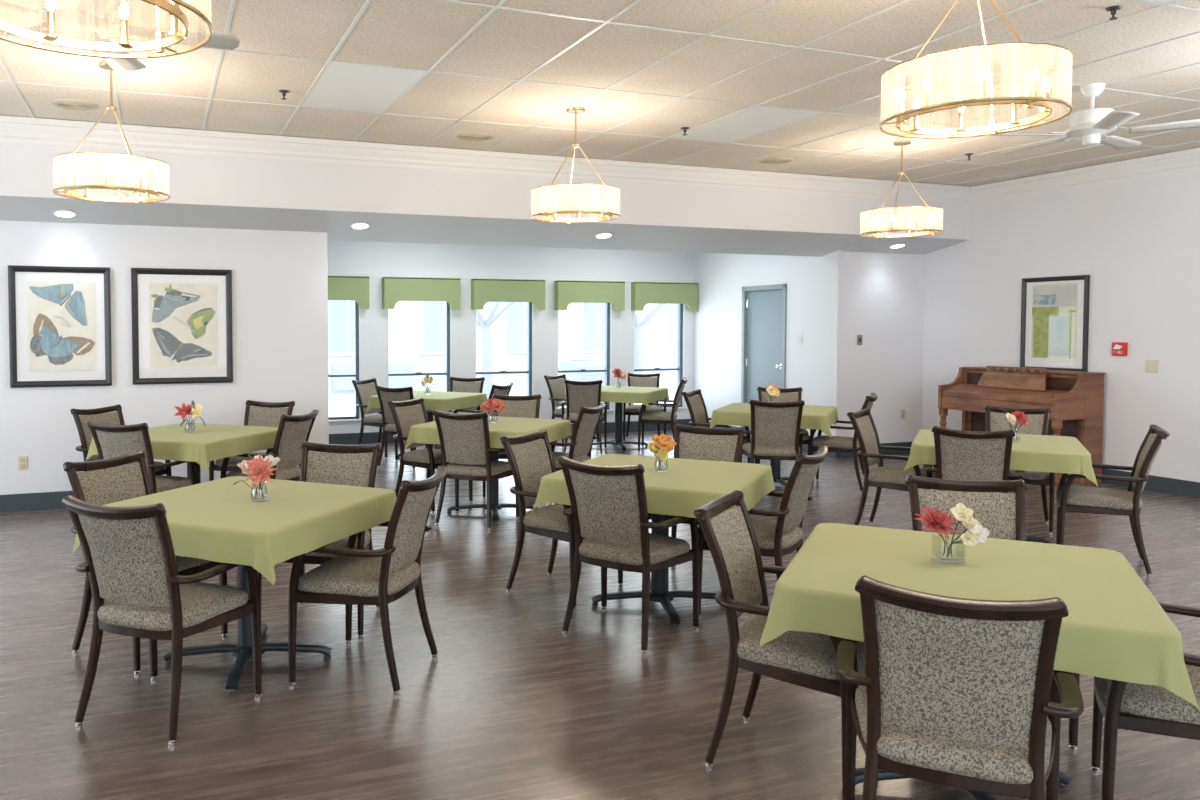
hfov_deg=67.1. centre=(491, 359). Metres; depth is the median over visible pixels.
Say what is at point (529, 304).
window
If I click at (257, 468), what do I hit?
flower bouquet
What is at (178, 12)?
candle
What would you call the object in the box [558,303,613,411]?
window
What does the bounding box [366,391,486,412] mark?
tablecloth
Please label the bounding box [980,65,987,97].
candle
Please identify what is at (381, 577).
armchair
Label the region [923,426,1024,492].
armchair
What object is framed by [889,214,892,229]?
candle
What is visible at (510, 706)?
floor
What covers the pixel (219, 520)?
tablecloth
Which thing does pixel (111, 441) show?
armchair
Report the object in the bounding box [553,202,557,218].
candle
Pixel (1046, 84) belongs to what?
candle
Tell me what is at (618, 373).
flower bouquet
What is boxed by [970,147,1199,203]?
crown molding
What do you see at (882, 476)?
armchair
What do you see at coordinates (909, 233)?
candle
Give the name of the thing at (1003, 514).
armchair
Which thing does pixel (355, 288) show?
window valance
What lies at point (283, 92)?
sprinkler
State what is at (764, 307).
door
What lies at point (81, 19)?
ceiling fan
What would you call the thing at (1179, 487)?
baseboard
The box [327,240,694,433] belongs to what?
wall
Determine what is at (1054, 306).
print
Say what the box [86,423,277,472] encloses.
tablecloth
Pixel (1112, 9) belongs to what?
sprinkler
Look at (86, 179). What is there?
candle
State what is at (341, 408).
ground
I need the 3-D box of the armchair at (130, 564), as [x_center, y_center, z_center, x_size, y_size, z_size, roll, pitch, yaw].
[-1.313,0.959,3.540,0.600,0.903,0.595,1,2,20]
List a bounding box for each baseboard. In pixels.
[0,491,74,511]
[329,419,691,444]
[709,422,834,457]
[835,442,911,458]
[1102,468,1199,498]
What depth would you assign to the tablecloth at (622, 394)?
10.96 m
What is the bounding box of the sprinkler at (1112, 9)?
[1105,5,1121,19]
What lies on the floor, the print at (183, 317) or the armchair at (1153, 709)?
the armchair at (1153, 709)
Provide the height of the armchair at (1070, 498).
0.903 m
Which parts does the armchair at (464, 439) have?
armrest, leg, leg, rail, backrest, seat, seat frame, leg, armrest, leg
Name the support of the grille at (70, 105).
attached to the ceiling speaker at (78, 105)
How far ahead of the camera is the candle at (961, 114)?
3.70 m
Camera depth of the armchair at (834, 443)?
8.40 m
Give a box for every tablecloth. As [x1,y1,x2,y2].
[72,476,396,585]
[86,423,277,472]
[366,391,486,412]
[404,416,571,449]
[532,454,774,517]
[601,386,668,407]
[710,403,837,436]
[760,523,1199,713]
[904,429,1097,485]
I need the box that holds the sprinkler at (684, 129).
[681,127,688,135]
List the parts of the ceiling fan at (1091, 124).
blade, blade, blade arm, blade arm, motor, blade, blade, blade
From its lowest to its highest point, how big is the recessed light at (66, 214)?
0.058 m
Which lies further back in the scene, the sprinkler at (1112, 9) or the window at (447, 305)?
the window at (447, 305)
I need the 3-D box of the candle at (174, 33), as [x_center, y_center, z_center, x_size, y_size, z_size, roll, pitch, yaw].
[-0.888,-0.973,2.509,0.034,0.132,0.036,-1,2,-21]
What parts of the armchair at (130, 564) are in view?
armrest, leg, rail, backrest, leg, leg, seat, seat frame, armrest, leg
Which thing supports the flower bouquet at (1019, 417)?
in the glass vase
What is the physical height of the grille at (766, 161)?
0.003 m
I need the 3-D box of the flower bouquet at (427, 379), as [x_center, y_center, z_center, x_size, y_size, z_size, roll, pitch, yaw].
[-0.738,0.277,10.475,0.284,0.230,0.124,0,2,0]
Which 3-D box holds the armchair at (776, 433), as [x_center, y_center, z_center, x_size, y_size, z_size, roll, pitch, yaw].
[2.535,0.792,8.050,0.600,0.903,0.595,0,2,11]
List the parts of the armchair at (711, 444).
seat frame, leg, backrest, rail, leg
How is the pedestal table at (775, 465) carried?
on the floor
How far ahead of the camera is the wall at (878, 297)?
10.64 m
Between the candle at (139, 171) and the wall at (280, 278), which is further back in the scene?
the wall at (280, 278)
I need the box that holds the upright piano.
[938,366,1105,485]
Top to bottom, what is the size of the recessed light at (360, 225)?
0.058 m
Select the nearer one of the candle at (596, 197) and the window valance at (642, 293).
the candle at (596, 197)
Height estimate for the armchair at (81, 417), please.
0.903 m
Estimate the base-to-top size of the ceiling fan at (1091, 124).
0.388 m
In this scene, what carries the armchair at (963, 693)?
on the floor
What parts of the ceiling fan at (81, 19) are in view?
blade, blade, blade arm, blade arm, motor, blade arm, blade, blade, blade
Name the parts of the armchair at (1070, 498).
leg, leg, seat frame, seat, armrest, armrest, leg, leg, backrest, rail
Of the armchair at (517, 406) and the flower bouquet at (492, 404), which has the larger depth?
the armchair at (517, 406)
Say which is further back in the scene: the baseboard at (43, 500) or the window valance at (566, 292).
the window valance at (566, 292)
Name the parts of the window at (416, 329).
pane, pane, pane, pane, pane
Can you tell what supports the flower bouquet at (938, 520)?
on the glass vase
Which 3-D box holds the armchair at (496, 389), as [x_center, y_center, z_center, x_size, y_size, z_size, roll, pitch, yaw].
[-0.076,0.713,10.176,0.595,0.903,0.600,1,2,28]
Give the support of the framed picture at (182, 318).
attached to the wall at (280, 278)
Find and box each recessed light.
[52,210,76,217]
[350,222,369,228]
[595,233,612,238]
[889,244,905,248]
[1146,0,1175,3]
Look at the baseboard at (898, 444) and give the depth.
10.73 m
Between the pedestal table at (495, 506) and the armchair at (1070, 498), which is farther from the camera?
the pedestal table at (495, 506)
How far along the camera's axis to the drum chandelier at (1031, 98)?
3.47 m
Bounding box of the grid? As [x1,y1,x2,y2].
[0,0,1199,184]
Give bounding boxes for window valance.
[328,276,368,308]
[382,277,460,309]
[471,278,545,309]
[554,280,624,310]
[631,282,697,310]
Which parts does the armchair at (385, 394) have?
leg, seat, seat frame, rail, backrest, leg, leg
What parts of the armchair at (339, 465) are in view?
leg, leg, seat frame, seat, backrest, rail, leg, leg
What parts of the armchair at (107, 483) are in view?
leg, rail, backrest, leg, leg, seat, seat frame, leg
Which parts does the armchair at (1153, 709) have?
leg, leg, seat frame, seat, armrest, armrest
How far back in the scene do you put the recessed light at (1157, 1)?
4.37 m
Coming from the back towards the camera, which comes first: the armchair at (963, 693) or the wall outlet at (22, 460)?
the wall outlet at (22, 460)
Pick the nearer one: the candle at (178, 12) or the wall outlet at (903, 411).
the candle at (178, 12)
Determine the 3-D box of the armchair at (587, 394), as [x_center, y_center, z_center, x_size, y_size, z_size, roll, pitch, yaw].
[1.136,0.682,11.024,0.600,0.903,0.595,0,2,7]
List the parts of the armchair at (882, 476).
rail, leg, backrest, leg, armrest, armrest, seat frame, seat, leg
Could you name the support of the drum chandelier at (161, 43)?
hanging from the ceiling at (413, 34)
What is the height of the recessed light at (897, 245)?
0.058 m
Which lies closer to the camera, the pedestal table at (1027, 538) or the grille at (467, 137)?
the pedestal table at (1027, 538)
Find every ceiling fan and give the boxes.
[0,0,239,71]
[989,83,1199,153]
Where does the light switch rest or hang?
attached to the wall at (720, 278)
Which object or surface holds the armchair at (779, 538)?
on the floor
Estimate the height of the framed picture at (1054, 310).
0.985 m
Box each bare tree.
[476,302,514,410]
[634,304,663,373]
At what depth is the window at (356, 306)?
11.67 m
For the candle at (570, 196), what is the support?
on the drum chandelier at (575, 110)
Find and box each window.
[328,300,677,401]
[328,301,360,421]
[388,301,449,417]
[476,302,531,400]
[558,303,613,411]
[634,304,685,408]
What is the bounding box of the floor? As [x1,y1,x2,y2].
[0,430,1199,799]
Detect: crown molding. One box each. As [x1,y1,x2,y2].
[0,115,970,203]
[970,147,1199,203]
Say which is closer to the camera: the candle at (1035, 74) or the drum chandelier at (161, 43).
the drum chandelier at (161, 43)
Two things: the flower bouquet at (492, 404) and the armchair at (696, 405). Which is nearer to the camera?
the flower bouquet at (492, 404)
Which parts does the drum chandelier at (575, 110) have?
suspension rod, suspension rod, stem, suspension rod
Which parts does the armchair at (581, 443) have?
armrest, seat, leg, backrest, rail, leg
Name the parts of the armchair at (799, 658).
rail, leg, backrest, armrest, leg, armrest, seat, seat frame, leg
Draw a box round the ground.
[329,392,675,416]
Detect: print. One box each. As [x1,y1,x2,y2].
[27,281,96,371]
[149,283,217,367]
[1031,283,1077,358]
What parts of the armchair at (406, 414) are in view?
leg, armrest, rail, backrest, seat, leg, seat frame, leg, leg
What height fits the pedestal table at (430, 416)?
0.743 m
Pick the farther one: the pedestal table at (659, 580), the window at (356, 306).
the window at (356, 306)
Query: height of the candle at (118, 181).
0.132 m
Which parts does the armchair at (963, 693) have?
leg, armrest, leg, seat frame, seat, backrest, rail, leg, leg, armrest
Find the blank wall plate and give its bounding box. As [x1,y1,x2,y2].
[1145,359,1157,372]
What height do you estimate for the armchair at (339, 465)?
0.903 m
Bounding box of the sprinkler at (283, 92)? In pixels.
[279,90,288,99]
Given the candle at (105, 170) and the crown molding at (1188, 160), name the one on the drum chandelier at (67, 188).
the candle at (105, 170)
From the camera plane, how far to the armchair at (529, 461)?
5.18 m
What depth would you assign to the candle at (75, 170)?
5.23 m
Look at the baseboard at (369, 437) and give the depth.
11.82 m
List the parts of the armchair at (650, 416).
leg, leg, seat, seat frame, armrest, armrest, leg, backrest, rail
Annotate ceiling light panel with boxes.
[301,62,424,112]
[672,106,821,142]
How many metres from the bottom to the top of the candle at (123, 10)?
0.132 m
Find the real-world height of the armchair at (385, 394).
0.903 m
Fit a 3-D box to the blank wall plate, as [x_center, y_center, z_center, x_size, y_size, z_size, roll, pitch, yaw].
[6.187,0.059,8.386,0.008,0.120,0.115,-1,2,-21]
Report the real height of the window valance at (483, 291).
0.415 m
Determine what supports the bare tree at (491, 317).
on the ground
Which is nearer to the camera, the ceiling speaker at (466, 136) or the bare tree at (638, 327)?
the ceiling speaker at (466, 136)
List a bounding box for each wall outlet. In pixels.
[18,456,27,469]
[901,409,905,418]
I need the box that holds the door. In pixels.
[741,284,786,436]
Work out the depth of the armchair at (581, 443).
7.24 m
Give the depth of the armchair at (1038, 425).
7.05 m
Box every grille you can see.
[56,101,93,109]
[461,134,489,140]
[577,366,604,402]
[763,159,789,163]
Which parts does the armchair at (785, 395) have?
leg, rail, backrest, leg, seat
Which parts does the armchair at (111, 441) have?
leg, rail, backrest, leg, armrest, seat, leg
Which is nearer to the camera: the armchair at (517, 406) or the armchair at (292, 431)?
the armchair at (292, 431)
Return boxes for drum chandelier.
[0,0,212,58]
[53,61,169,202]
[531,107,620,222]
[860,140,942,237]
[879,0,1072,138]
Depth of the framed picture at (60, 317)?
7.53 m
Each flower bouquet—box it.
[174,400,204,429]
[234,452,280,497]
[420,374,436,392]
[480,398,504,420]
[613,368,627,386]
[647,433,676,468]
[764,382,779,401]
[914,503,989,557]
[998,408,1029,439]
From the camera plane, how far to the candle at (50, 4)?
2.52 m
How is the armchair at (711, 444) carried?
on the floor
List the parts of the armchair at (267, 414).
leg, seat frame, seat, leg, backrest, rail, leg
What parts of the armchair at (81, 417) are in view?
leg, armrest, rail, backrest, leg, seat, seat frame, leg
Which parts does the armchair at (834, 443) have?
leg, leg, armrest, seat, seat frame, armrest, leg, leg, backrest, rail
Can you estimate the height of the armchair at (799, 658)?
0.903 m
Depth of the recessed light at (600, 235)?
9.02 m
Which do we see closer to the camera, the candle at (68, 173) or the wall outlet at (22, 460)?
the candle at (68, 173)
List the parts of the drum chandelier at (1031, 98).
suspension rod, suspension rod, suspension rod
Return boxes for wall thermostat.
[857,335,861,344]
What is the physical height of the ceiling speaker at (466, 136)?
0.010 m
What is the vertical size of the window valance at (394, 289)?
0.415 m
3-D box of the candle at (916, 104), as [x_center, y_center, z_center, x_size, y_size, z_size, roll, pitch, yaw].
[1.758,-1.017,3.700,0.036,0.132,0.034,-1,2,-21]
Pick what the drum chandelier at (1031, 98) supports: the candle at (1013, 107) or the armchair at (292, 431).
the candle at (1013, 107)
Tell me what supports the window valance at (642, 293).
attached to the wall at (375, 260)
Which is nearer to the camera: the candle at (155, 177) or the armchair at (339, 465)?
the armchair at (339, 465)
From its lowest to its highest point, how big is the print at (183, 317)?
0.736 m
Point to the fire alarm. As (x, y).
(1118, 348)
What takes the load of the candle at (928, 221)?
on the drum chandelier at (930, 231)
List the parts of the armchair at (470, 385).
leg, seat, backrest, rail, leg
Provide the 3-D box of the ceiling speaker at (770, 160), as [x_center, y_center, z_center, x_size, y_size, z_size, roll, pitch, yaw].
[2.735,-1.903,8.588,0.310,0.010,0.310,-1,2,-21]
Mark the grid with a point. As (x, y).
(367, 2)
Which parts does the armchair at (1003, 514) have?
leg, rail, backrest, leg, leg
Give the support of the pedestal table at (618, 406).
on the floor
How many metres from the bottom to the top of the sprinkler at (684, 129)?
0.056 m
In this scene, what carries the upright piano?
on the floor
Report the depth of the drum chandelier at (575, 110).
6.53 m
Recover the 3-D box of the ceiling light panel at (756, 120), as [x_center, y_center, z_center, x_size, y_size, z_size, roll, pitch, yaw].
[1.989,-1.853,7.097,0.591,0.008,1.166,-1,2,-21]
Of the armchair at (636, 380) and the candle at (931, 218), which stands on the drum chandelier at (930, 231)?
the candle at (931, 218)
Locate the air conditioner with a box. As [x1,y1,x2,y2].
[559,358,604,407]
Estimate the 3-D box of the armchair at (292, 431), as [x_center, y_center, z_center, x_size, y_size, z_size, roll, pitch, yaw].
[-1.643,0.839,6.782,0.595,0.903,0.600,1,2,21]
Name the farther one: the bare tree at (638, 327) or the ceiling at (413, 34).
the bare tree at (638, 327)
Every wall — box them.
[0,142,969,239]
[0,220,328,494]
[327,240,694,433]
[693,253,830,436]
[829,250,924,442]
[922,170,1199,481]
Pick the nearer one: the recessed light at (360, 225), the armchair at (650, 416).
the recessed light at (360, 225)
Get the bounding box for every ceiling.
[0,0,1199,186]
[0,195,967,256]
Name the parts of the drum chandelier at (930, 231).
suspension rod, suspension rod, stem, suspension rod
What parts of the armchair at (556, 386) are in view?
leg, rail, armrest, backrest, seat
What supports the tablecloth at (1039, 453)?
on the pedestal table at (1027, 538)
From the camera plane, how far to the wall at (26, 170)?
7.98 m
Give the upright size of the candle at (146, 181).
0.132 m
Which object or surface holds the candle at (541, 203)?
on the drum chandelier at (575, 110)
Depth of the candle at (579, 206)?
6.81 m
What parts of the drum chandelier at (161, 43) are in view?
suspension rod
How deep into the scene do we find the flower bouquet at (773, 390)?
8.78 m
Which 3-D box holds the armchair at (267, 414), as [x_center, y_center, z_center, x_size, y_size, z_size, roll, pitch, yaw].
[-1.965,0.811,7.525,0.600,0.903,0.595,1,2,14]
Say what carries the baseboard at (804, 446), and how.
attached to the wall at (720, 278)
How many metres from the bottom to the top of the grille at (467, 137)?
0.003 m
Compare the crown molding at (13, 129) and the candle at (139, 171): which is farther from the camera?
the crown molding at (13, 129)
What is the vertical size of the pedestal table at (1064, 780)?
0.743 m
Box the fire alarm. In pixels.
[1112,342,1127,355]
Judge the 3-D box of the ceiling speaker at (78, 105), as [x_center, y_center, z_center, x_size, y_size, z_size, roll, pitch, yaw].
[-2.983,-1.823,6.422,0.310,0.010,0.310,-1,2,-21]
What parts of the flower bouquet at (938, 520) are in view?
stem, stem, stem, stem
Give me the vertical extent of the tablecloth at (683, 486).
0.204 m
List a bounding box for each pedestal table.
[163,565,331,692]
[187,462,200,483]
[398,410,432,457]
[447,448,533,522]
[591,513,715,626]
[592,402,647,450]
[770,460,813,486]
[841,767,1070,799]
[1025,536,1048,542]
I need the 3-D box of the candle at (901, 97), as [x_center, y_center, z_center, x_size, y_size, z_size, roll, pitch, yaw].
[1.630,-1.012,3.558,0.036,0.132,0.034,-1,2,-21]
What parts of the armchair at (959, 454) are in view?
leg, armrest, leg, rail, backrest, leg, armrest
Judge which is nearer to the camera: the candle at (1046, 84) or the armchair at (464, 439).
the candle at (1046, 84)
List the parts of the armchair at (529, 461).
leg, rail, armrest, backrest, seat, leg, seat frame, leg, leg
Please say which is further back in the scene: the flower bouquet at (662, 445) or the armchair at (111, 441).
the armchair at (111, 441)
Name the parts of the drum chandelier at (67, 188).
suspension rod, stem, suspension rod, suspension rod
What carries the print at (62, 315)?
attached to the framed picture at (60, 317)
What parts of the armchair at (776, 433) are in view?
leg, seat, seat frame, rail, backrest, leg, leg, armrest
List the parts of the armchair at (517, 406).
leg, seat frame, rail, backrest, leg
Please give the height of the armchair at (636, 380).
0.903 m
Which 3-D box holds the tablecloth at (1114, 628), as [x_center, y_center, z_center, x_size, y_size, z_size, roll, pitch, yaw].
[1.546,0.787,2.980,1.121,0.203,1.118,1,2,27]
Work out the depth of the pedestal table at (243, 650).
4.09 m
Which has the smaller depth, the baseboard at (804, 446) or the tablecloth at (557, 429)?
the tablecloth at (557, 429)
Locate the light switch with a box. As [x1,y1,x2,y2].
[798,335,802,344]
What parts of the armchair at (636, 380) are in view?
leg, leg, backrest, rail, seat, seat frame, leg, leg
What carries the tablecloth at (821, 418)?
on the pedestal table at (775, 465)
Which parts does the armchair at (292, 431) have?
leg, armrest, seat, leg, seat frame, backrest, rail, leg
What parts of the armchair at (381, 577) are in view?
leg, leg, armrest, seat frame, seat, leg, armrest, backrest, rail, leg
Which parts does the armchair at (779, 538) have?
leg, seat frame, seat, armrest, leg, armrest, backrest, leg, rail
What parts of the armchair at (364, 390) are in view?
leg, rail, backrest, seat frame, seat, leg, leg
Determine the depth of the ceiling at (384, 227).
8.59 m
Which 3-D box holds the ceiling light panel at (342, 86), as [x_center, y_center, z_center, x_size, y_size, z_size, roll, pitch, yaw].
[-0.888,-1.813,6.018,0.591,0.008,1.166,-1,2,-21]
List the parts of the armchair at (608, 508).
armrest, leg, rail, leg, backrest, seat, seat frame, leg, armrest, leg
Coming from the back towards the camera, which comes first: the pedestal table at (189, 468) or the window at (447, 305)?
the window at (447, 305)
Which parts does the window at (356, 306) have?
sill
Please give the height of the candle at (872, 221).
0.132 m
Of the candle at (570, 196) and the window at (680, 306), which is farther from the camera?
the window at (680, 306)
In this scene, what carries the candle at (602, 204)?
on the drum chandelier at (575, 110)
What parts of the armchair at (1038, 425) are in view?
leg, backrest, rail, seat frame, seat, leg, leg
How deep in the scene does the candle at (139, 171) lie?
5.32 m
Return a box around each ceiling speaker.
[51,99,98,110]
[457,133,493,140]
[760,158,792,163]
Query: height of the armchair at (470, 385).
0.903 m
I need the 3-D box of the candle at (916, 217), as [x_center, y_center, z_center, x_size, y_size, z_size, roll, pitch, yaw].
[3.558,-1.158,7.493,0.036,0.132,0.035,-1,2,-21]
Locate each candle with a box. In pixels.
[44,0,57,39]
[67,170,71,191]
[73,165,77,184]
[84,175,89,195]
[103,164,107,185]
[116,178,121,198]
[118,0,130,45]
[138,168,141,187]
[144,178,149,197]
[154,173,159,194]
[168,1,179,37]
[168,1,181,15]
[540,199,543,216]
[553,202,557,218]
[569,193,571,210]
[578,203,581,219]
[595,193,597,209]
[600,200,603,217]
[871,217,873,230]
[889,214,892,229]
[898,90,905,122]
[907,220,911,234]
[912,98,920,129]
[915,213,917,228]
[924,75,930,105]
[926,218,929,232]
[930,215,933,228]
[957,98,965,130]
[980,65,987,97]
[1009,90,1018,123]
[1031,65,1038,96]
[1040,76,1049,112]
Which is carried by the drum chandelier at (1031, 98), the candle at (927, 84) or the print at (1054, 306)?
the candle at (927, 84)
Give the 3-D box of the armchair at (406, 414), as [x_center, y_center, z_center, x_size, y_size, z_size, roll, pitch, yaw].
[-0.555,0.803,7.744,0.595,0.903,0.600,1,3,34]
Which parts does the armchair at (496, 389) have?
armrest, leg, backrest, rail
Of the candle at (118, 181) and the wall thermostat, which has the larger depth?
the wall thermostat
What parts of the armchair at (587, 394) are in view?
leg, leg, rail, backrest, seat, seat frame, leg, leg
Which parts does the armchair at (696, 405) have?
leg, rail, backrest, leg, armrest, seat, leg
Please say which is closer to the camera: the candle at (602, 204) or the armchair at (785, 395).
the candle at (602, 204)
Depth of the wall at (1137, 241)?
8.75 m
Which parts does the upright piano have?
leg, arm, panel, rail, panel, panel, lid, leg, toe rail, arm, panel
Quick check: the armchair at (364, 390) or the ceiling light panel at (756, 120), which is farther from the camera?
the armchair at (364, 390)
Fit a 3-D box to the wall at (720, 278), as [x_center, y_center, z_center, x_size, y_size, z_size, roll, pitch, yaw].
[3.570,-0.378,11.993,0.120,2.950,3.048,-1,2,-18]
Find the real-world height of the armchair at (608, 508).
0.903 m
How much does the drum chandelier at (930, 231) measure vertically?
0.802 m
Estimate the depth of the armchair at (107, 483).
4.34 m
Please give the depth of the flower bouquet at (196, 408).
6.71 m
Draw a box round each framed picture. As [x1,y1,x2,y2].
[8,265,111,387]
[131,268,232,384]
[1020,275,1089,371]
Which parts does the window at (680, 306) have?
sill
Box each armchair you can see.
[61,495,261,745]
[63,451,227,674]
[70,404,171,475]
[87,421,198,493]
[209,400,294,480]
[220,410,318,480]
[258,441,381,638]
[288,465,447,695]
[352,378,412,458]
[375,385,436,469]
[387,398,472,513]
[432,410,518,530]
[435,377,484,444]
[453,382,513,460]
[482,394,541,498]
[500,430,622,609]
[544,374,598,441]
[550,403,605,470]
[558,456,698,654]
[560,379,607,453]
[623,373,666,440]
[638,377,687,452]
[648,424,745,537]
[681,389,750,462]
[693,490,865,799]
[698,445,828,617]
[740,399,808,463]
[755,387,813,463]
[808,393,877,492]
[835,575,1083,799]
[847,408,935,524]
[905,475,1079,750]
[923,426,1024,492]
[984,405,1054,534]
[1056,424,1169,576]
[1091,602,1199,799]

